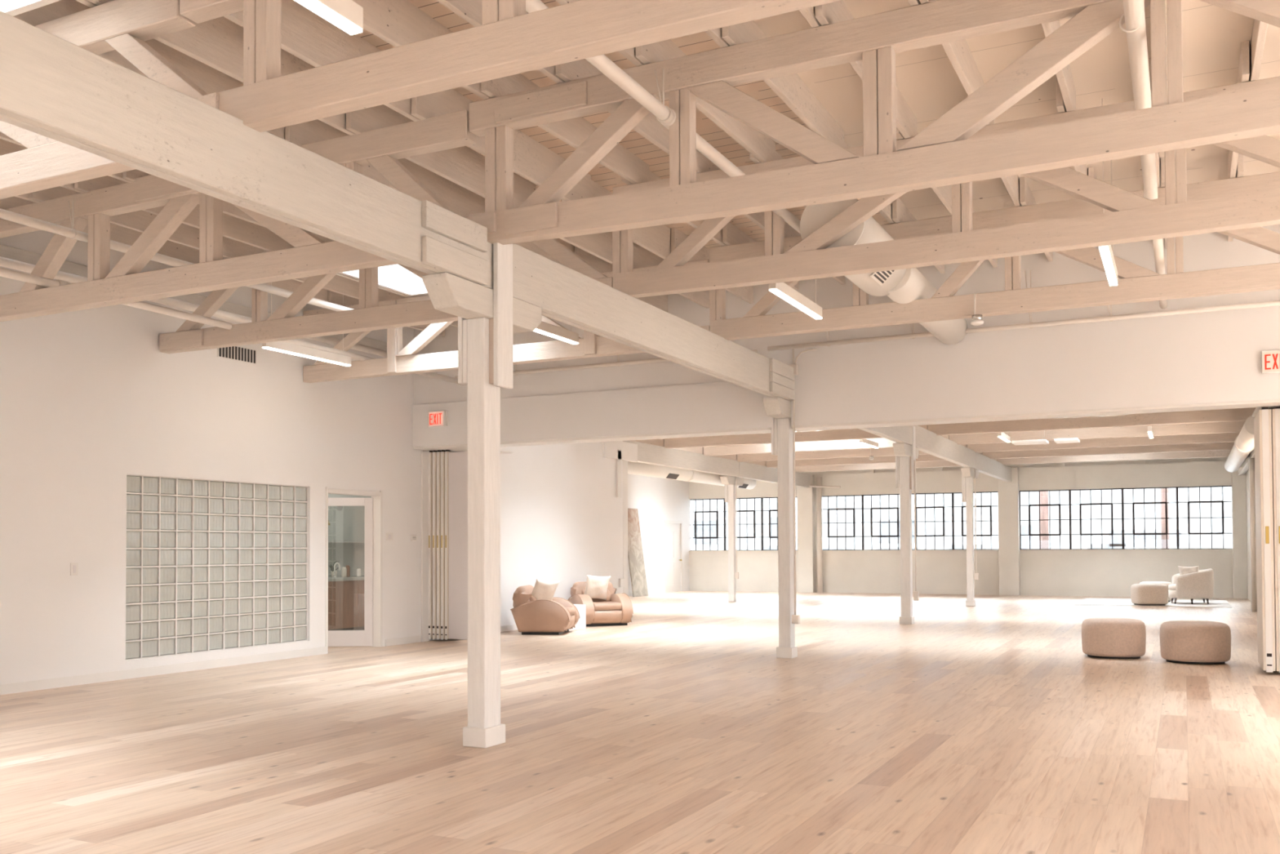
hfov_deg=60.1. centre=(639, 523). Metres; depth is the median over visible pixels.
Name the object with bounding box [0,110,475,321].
roof truss
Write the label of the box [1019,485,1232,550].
window
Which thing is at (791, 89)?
joist
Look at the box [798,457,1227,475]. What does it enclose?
beam
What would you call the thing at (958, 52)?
joist
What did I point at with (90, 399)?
wall
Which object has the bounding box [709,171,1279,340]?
roof truss
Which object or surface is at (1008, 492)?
columns
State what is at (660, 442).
roof truss
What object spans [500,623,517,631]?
baseboard
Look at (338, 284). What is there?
joist
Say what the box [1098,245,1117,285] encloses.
diffuser
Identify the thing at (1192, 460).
trim
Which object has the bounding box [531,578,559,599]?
throw pillow
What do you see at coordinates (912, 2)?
joist
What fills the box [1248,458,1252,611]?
timber post
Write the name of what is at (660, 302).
joist
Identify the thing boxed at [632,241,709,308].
joist
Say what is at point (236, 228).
joist
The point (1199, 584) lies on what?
armchair
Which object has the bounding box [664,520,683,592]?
door
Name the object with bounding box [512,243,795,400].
girder
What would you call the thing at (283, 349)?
diffuser
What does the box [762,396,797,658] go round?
timber post
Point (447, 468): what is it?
door
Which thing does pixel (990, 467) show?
girder
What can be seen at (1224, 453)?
roof truss
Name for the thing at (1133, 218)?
roof truss
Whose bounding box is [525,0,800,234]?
pipe
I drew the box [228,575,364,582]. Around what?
countertop
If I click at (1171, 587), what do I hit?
seat cushion
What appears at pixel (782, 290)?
lamp
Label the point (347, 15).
lamp
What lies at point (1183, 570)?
throw pillow
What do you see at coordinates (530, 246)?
joist
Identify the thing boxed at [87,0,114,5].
joist
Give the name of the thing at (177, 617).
window
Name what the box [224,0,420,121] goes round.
joist
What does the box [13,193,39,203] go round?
joist
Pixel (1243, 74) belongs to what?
joist
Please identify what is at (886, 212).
joist
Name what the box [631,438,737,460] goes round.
roof truss
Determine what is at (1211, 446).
roof truss
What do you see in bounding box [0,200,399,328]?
pipe
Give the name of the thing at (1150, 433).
diffuser
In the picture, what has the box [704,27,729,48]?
joist
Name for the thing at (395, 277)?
window
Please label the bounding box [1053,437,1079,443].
ceiling fixture
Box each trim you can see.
[413,427,771,450]
[421,449,429,641]
[791,399,1279,431]
[869,457,1195,472]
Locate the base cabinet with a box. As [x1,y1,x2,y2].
[228,575,364,630]
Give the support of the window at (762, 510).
in the wall at (1102, 573)
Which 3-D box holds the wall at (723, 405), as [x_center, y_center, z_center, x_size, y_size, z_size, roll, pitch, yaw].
[-0.865,-1.517,15.485,5.730,0.635,0.030,-1,-1,26]
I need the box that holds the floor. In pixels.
[0,590,1279,853]
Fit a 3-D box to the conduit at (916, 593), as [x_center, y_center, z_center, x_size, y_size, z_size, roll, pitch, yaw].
[5.046,0.121,20.262,0.090,2.570,0.065,-1,-1,26]
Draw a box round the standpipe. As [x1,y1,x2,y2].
[809,476,840,592]
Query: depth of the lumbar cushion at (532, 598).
18.31 m
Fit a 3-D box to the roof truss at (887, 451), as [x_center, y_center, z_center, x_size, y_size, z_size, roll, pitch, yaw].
[5.199,-2.160,27.808,5.860,0.995,0.130,-1,-1,26]
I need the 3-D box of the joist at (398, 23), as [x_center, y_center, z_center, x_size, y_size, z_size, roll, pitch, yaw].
[-1.579,-3.182,6.976,0.048,0.360,2.650,-1,-1,26]
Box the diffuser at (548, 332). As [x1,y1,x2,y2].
[533,328,578,344]
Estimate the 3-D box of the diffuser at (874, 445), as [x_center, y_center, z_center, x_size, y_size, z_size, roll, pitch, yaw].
[4.991,-1.705,24.106,0.064,0.012,1.386,-1,-1,26]
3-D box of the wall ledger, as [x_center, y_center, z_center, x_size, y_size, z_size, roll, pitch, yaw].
[-5.961,-2.659,11.567,0.070,0.140,11.400,-1,-1,26]
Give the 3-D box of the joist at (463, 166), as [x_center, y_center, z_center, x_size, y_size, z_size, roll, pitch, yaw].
[-1.614,-3.129,9.533,0.048,0.352,2.650,-1,-1,26]
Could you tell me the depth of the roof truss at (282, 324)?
11.64 m
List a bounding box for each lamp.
[262,282,351,366]
[293,0,363,35]
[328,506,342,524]
[533,244,578,344]
[768,279,822,319]
[859,439,878,448]
[997,432,1010,442]
[1098,98,1117,285]
[1147,425,1153,438]
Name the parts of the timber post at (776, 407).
trim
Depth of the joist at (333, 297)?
14.58 m
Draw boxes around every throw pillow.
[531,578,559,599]
[584,574,610,599]
[1177,565,1198,574]
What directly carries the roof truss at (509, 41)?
on the girder at (51, 86)
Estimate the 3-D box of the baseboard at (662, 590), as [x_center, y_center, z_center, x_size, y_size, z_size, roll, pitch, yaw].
[-1.697,2.028,29.862,0.018,0.100,11.240,-1,-1,26]
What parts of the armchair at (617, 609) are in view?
arm, backrest, panel, arm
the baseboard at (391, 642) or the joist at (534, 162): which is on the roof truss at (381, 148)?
the joist at (534, 162)
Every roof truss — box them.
[0,0,208,199]
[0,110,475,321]
[159,238,613,353]
[179,0,841,132]
[302,258,709,382]
[466,0,1279,244]
[612,76,1279,297]
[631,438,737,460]
[633,439,664,446]
[643,438,703,453]
[664,425,928,448]
[689,433,766,466]
[703,428,949,455]
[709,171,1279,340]
[737,429,967,462]
[766,422,982,467]
[795,440,995,471]
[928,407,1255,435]
[949,408,1245,444]
[967,410,1239,452]
[982,408,1240,458]
[995,421,1231,464]
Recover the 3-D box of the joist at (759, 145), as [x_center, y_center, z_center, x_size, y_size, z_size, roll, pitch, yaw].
[0.576,-3.191,8.457,0.048,0.295,2.650,-1,-1,26]
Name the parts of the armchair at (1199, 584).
seat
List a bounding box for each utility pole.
[1038,491,1048,548]
[1160,488,1169,548]
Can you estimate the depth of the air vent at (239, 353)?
13.65 m
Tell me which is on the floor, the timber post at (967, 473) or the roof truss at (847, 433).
the timber post at (967, 473)
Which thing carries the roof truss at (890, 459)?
on the girder at (746, 470)
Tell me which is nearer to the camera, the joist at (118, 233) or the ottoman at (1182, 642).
the joist at (118, 233)
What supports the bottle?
on the countertop
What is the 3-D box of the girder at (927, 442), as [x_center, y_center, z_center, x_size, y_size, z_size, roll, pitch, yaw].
[6.461,-1.583,23.437,0.135,0.415,6.780,-1,-1,26]
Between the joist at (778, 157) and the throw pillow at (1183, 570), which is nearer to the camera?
the joist at (778, 157)
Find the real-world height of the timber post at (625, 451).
3.620 m
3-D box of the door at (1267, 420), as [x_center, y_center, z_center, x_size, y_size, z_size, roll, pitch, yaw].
[7.298,0.165,12.407,0.680,2.915,1.030,-1,-1,26]
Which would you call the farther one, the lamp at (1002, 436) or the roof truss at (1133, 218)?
the lamp at (1002, 436)
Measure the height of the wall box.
0.180 m
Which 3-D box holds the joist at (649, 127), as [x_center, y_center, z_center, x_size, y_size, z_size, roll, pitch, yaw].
[0.028,-3.183,8.727,0.048,0.295,2.650,-1,-1,26]
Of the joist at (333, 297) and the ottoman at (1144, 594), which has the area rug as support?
the ottoman at (1144, 594)
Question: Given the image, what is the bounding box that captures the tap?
[333,562,340,577]
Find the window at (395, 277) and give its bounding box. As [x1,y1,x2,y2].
[339,263,427,295]
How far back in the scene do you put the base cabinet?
18.75 m
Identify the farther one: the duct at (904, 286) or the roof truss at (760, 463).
the roof truss at (760, 463)
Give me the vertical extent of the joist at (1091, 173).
0.237 m
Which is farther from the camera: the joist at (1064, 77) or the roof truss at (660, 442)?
the roof truss at (660, 442)
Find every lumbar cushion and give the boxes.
[528,593,537,600]
[581,588,610,601]
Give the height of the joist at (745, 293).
0.352 m
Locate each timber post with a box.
[422,242,542,747]
[602,440,637,595]
[720,475,743,601]
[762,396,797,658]
[893,425,919,624]
[960,466,978,605]
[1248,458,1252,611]
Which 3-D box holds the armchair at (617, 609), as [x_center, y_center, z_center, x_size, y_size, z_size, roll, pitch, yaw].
[-0.749,1.470,20.422,0.947,0.790,0.989,0,-1,-23]
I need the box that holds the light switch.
[70,562,78,575]
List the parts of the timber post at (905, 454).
trim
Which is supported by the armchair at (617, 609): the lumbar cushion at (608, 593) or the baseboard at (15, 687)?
the lumbar cushion at (608, 593)
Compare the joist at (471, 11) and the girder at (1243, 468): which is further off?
the girder at (1243, 468)
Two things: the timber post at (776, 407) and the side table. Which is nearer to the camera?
the timber post at (776, 407)
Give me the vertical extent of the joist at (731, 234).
0.237 m
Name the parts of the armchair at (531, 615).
backrest, arm, arm, panel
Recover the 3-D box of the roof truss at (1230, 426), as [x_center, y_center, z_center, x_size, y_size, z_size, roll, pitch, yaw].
[9.559,-2.283,23.147,6.040,0.995,0.130,-1,-1,26]
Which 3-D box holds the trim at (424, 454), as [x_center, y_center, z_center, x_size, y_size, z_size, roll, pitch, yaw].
[-3.288,0.339,16.958,0.029,2.920,0.180,-1,-1,26]
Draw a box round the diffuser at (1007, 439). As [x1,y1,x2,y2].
[997,435,1010,442]
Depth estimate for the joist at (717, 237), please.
11.29 m
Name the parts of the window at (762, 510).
sash frame, sill, sash frame, sash frame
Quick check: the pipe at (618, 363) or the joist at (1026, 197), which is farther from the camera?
the pipe at (618, 363)
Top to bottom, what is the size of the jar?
0.200 m
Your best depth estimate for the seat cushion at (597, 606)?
20.04 m
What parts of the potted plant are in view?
pot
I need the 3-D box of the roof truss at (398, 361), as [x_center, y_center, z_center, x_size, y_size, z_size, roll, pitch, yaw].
[-1.837,-2.386,13.420,5.810,0.940,0.165,-1,-1,26]
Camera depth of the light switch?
11.59 m
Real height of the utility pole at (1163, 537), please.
8.800 m
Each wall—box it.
[0,230,623,684]
[126,493,371,586]
[412,381,773,447]
[627,473,693,592]
[688,461,1233,598]
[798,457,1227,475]
[1245,469,1250,600]
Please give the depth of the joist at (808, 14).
6.75 m
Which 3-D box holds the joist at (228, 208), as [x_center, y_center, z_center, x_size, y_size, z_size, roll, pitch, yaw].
[-3.803,-3.096,10.609,0.048,0.352,2.650,-1,-1,26]
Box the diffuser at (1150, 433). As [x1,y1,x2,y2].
[1147,431,1153,438]
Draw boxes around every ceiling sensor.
[868,448,874,459]
[970,293,983,325]
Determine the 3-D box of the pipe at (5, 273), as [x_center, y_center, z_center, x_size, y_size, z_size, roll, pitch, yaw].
[-5.427,-2.201,10.209,0.191,0.102,13.453,-1,-1,25]
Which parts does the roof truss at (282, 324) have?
post, post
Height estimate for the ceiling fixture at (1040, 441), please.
0.050 m
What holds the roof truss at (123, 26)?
attached to the wall ledger
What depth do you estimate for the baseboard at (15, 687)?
12.41 m
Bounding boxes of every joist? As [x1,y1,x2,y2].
[0,132,133,182]
[0,138,85,193]
[0,196,199,263]
[13,0,66,26]
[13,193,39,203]
[28,186,254,257]
[66,0,284,139]
[74,175,294,251]
[75,0,355,135]
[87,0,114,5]
[122,168,334,242]
[222,246,359,299]
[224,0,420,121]
[263,249,410,297]
[267,279,328,302]
[284,119,483,217]
[328,290,444,336]
[346,104,535,208]
[351,0,491,99]
[377,288,457,327]
[404,293,428,297]
[411,88,591,200]
[435,0,564,83]
[480,73,648,183]
[483,197,574,265]
[535,188,612,264]
[555,0,644,66]
[555,58,711,173]
[561,179,671,258]
[574,245,667,311]
[620,170,727,246]
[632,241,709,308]
[635,39,775,162]
[671,227,753,303]
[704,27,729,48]
[711,161,764,230]
[721,20,844,148]
[722,222,798,289]
[749,151,806,208]
[783,220,845,284]
[798,6,822,27]
[814,0,916,138]
[844,141,895,223]
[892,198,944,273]
[896,127,951,215]
[907,0,920,6]
[919,0,994,124]
[972,208,997,267]
[1000,174,1022,207]
[1019,177,1053,261]
[1041,20,1075,111]
[1056,77,1088,175]
[1088,167,1096,178]
[1148,58,1159,187]
[1160,156,1166,248]
[1227,40,1249,178]
[1227,153,1244,241]
[1248,18,1267,81]
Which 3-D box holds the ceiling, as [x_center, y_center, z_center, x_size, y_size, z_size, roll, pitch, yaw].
[2.697,-3.278,14.204,22.800,0.120,40.150,-1,-1,26]
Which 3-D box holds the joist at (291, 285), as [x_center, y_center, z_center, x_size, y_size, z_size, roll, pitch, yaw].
[-4.493,-3.029,13.489,0.048,0.352,2.650,-1,-1,26]
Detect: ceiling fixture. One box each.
[1011,439,1048,444]
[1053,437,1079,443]
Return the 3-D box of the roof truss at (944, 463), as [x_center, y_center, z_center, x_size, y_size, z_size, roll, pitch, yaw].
[7.193,-2.079,31.864,5.860,0.995,0.130,-1,-1,26]
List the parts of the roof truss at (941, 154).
post, post, post, post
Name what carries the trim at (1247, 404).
attached to the wall header
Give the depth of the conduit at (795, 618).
14.01 m
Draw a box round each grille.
[666,473,679,479]
[738,483,748,488]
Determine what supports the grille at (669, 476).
attached to the duct at (633, 468)
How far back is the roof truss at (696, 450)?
27.12 m
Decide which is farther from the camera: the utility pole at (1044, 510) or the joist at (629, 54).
the utility pole at (1044, 510)
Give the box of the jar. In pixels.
[345,564,350,577]
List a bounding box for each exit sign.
[428,409,447,426]
[1261,350,1279,373]
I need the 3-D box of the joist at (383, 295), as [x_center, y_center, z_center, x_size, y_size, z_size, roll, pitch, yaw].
[-2.926,-2.999,15.158,0.048,0.352,2.470,-1,-1,26]
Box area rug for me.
[1074,597,1231,607]
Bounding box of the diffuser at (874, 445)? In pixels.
[859,442,878,448]
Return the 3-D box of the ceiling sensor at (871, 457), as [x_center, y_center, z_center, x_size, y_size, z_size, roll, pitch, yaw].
[5.712,-1.732,27.319,0.124,0.318,0.124,-1,-1,26]
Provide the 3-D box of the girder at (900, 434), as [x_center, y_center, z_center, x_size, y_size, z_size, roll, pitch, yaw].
[3.509,-1.702,17.434,0.135,0.415,6.560,-1,-1,26]
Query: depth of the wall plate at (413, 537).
16.71 m
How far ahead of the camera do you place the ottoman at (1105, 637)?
13.83 m
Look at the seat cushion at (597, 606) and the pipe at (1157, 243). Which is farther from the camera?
the seat cushion at (597, 606)
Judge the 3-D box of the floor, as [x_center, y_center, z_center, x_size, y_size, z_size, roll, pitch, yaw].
[2.719,1.770,14.092,22.800,0.120,40.150,-1,-1,26]
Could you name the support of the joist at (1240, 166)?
on the roof truss at (1137, 283)
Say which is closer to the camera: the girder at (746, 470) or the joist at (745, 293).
the joist at (745, 293)
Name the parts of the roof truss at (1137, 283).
post, post, post, post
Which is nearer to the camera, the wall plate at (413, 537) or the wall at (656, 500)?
the wall plate at (413, 537)
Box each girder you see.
[0,10,493,289]
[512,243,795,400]
[622,440,738,476]
[737,462,810,488]
[859,425,912,444]
[910,425,975,468]
[975,452,1011,482]
[1237,448,1254,475]
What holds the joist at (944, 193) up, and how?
on the roof truss at (1133, 218)
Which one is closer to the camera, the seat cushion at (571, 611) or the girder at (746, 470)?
the seat cushion at (571, 611)
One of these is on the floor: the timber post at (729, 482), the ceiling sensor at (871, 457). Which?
the timber post at (729, 482)
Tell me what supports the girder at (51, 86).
on the timber post at (488, 318)
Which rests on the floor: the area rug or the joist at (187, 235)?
the area rug
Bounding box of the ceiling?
[223,0,1279,248]
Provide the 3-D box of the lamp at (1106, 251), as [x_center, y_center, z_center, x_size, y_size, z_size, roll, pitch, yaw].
[3.885,-2.719,9.189,0.068,1.200,1.400,-1,-1,26]
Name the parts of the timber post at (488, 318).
trim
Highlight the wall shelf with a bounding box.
[328,540,364,542]
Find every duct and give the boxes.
[627,461,756,488]
[800,199,967,344]
[1224,415,1254,472]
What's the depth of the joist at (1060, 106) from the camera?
8.30 m
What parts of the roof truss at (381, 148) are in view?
post, post, post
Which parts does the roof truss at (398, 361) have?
post, post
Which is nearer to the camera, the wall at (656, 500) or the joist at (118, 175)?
the joist at (118, 175)
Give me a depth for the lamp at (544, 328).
12.08 m
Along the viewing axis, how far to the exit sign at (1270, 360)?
11.73 m
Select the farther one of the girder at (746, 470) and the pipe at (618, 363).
the girder at (746, 470)
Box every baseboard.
[0,646,326,694]
[385,635,421,646]
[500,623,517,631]
[628,589,665,595]
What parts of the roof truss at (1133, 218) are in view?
post, post, post, post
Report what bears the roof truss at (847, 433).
on the girder at (647, 453)
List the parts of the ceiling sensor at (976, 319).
stem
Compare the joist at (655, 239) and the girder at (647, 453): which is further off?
the girder at (647, 453)
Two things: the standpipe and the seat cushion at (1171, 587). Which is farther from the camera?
the standpipe
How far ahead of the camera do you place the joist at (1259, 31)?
7.39 m
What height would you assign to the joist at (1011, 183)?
0.237 m
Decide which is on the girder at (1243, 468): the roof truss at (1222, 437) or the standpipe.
the roof truss at (1222, 437)
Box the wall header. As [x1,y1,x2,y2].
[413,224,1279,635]
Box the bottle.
[356,568,360,576]
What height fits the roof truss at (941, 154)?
1.068 m
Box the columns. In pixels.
[796,467,1248,598]
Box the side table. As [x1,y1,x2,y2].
[568,604,586,630]
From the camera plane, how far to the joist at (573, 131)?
8.96 m
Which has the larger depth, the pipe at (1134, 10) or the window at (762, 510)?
the window at (762, 510)
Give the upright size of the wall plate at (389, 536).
0.110 m
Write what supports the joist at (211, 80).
on the roof truss at (123, 26)
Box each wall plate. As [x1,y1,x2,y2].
[386,533,393,540]
[410,534,417,541]
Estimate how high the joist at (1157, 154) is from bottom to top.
0.237 m
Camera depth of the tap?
18.83 m
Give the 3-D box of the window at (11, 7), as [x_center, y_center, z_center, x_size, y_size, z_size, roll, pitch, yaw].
[-3.596,-3.494,6.168,1.300,0.990,0.570,-1,-1,26]
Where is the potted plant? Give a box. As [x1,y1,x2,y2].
[328,560,338,577]
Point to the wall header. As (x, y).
(1214, 357)
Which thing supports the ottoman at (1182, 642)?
on the floor
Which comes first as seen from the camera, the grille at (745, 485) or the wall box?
the wall box
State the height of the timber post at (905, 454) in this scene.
3.640 m
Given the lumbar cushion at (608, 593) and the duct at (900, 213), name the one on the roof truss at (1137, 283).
the duct at (900, 213)
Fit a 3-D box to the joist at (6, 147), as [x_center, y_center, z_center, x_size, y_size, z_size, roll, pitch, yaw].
[-5.411,-3.127,8.859,0.048,0.352,2.650,-1,-1,26]
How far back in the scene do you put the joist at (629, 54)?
7.25 m
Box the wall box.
[618,577,625,586]
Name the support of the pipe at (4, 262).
attached to the roof truss at (381, 148)
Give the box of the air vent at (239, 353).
[217,346,256,364]
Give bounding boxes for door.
[325,486,382,653]
[428,448,512,639]
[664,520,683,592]
[1252,405,1279,672]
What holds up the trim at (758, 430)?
attached to the wall header
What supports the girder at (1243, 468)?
attached to the columns
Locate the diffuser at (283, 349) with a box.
[262,346,351,366]
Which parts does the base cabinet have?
cabinet door, cabinet door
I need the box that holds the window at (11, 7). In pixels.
[0,0,61,16]
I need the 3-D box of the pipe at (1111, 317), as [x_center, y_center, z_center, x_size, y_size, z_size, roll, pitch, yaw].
[4.406,-2.584,12.820,6.170,0.684,0.054,-1,-1,26]
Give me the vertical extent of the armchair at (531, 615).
0.790 m
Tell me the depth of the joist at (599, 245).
11.95 m
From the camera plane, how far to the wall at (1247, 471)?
28.67 m
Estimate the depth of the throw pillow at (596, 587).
20.31 m
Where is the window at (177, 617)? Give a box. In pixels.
[125,474,307,660]
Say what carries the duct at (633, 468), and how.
attached to the timber post at (729, 482)
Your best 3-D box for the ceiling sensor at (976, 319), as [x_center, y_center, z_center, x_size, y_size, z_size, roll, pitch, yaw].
[3.282,-2.087,10.777,0.124,0.318,0.124,-1,-1,26]
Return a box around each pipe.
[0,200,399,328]
[0,256,386,357]
[0,267,464,385]
[454,349,757,378]
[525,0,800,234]
[767,270,1279,351]
[1118,0,1157,199]
[1152,238,1167,308]
[1249,452,1257,611]
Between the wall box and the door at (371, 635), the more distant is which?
the wall box
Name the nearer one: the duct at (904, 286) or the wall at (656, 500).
the duct at (904, 286)
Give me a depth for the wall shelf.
19.33 m
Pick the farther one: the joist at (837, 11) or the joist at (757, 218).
the joist at (757, 218)
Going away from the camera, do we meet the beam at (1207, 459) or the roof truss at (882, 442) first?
the roof truss at (882, 442)
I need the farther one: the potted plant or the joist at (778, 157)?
the potted plant
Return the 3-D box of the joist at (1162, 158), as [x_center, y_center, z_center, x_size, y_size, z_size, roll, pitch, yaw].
[5.285,-3.181,11.123,0.048,0.237,2.470,-1,-1,26]
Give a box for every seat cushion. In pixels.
[564,606,575,615]
[592,601,622,610]
[1168,583,1176,590]
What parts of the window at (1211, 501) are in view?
sash frame, sash frame, sill, sash frame, sash frame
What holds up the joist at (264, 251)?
on the roof truss at (282, 324)
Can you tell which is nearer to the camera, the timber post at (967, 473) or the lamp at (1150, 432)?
the lamp at (1150, 432)
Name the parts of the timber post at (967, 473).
trim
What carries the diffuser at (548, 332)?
attached to the lamp at (544, 328)
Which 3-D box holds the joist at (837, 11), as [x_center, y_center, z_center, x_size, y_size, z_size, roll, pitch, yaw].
[1.671,-3.208,7.920,0.048,0.295,2.650,-1,-1,26]
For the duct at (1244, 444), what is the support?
attached to the girder at (1243, 468)
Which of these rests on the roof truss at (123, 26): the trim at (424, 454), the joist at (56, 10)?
the joist at (56, 10)
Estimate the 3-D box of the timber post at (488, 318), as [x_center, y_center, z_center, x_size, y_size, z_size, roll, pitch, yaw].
[-1.131,-0.238,8.029,0.320,3.660,1.240,-1,-1,26]
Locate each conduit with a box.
[734,476,738,578]
[789,348,799,623]
[794,348,817,364]
[913,460,919,600]
[973,468,978,579]
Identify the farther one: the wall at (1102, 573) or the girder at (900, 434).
the wall at (1102, 573)
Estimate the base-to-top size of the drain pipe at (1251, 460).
3.600 m
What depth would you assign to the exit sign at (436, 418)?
16.48 m
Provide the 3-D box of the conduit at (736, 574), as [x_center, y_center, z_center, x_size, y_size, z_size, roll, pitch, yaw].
[2.535,-0.058,29.057,0.090,3.000,0.065,-1,-1,26]
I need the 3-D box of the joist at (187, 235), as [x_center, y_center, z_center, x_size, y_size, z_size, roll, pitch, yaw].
[-4.898,-3.079,11.147,0.048,0.352,2.650,-1,-1,26]
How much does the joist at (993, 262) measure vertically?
0.237 m
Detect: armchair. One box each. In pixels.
[510,585,579,635]
[568,581,633,626]
[1168,568,1213,604]
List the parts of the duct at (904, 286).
grille frame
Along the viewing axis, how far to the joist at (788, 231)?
11.96 m
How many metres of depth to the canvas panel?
32.45 m
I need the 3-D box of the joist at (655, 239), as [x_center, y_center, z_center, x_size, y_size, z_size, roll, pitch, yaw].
[-0.114,-3.096,11.336,0.048,0.352,2.650,-1,-1,26]
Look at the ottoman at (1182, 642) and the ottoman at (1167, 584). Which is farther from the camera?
the ottoman at (1167, 584)
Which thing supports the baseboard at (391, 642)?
attached to the wall at (90, 399)
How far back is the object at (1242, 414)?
21.00 m
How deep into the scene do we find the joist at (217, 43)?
7.30 m
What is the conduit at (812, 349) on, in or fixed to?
attached to the wall header
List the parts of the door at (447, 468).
panel, pull handle, panel, pull handle, panel, panel, panel, panel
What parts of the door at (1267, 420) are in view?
pull handle, panel, pull handle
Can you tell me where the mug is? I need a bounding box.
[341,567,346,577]
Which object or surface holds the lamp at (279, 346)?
hanging from the ceiling
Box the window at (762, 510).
[689,496,797,551]
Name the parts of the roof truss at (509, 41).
post, post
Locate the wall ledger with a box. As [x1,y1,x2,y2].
[0,244,404,351]
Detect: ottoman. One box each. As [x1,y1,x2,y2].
[1081,617,1146,658]
[1130,583,1168,605]
[1139,581,1172,601]
[1160,620,1231,664]
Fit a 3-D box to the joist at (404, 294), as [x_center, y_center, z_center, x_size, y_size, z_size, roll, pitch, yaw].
[-2.378,-3.007,14.889,0.048,0.352,2.470,-1,-1,26]
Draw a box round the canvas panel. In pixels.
[627,507,648,596]
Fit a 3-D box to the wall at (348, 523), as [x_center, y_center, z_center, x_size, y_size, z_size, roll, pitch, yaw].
[-6.679,0.315,16.987,0.140,3.000,8.600,-1,-1,26]
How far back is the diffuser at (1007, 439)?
22.67 m

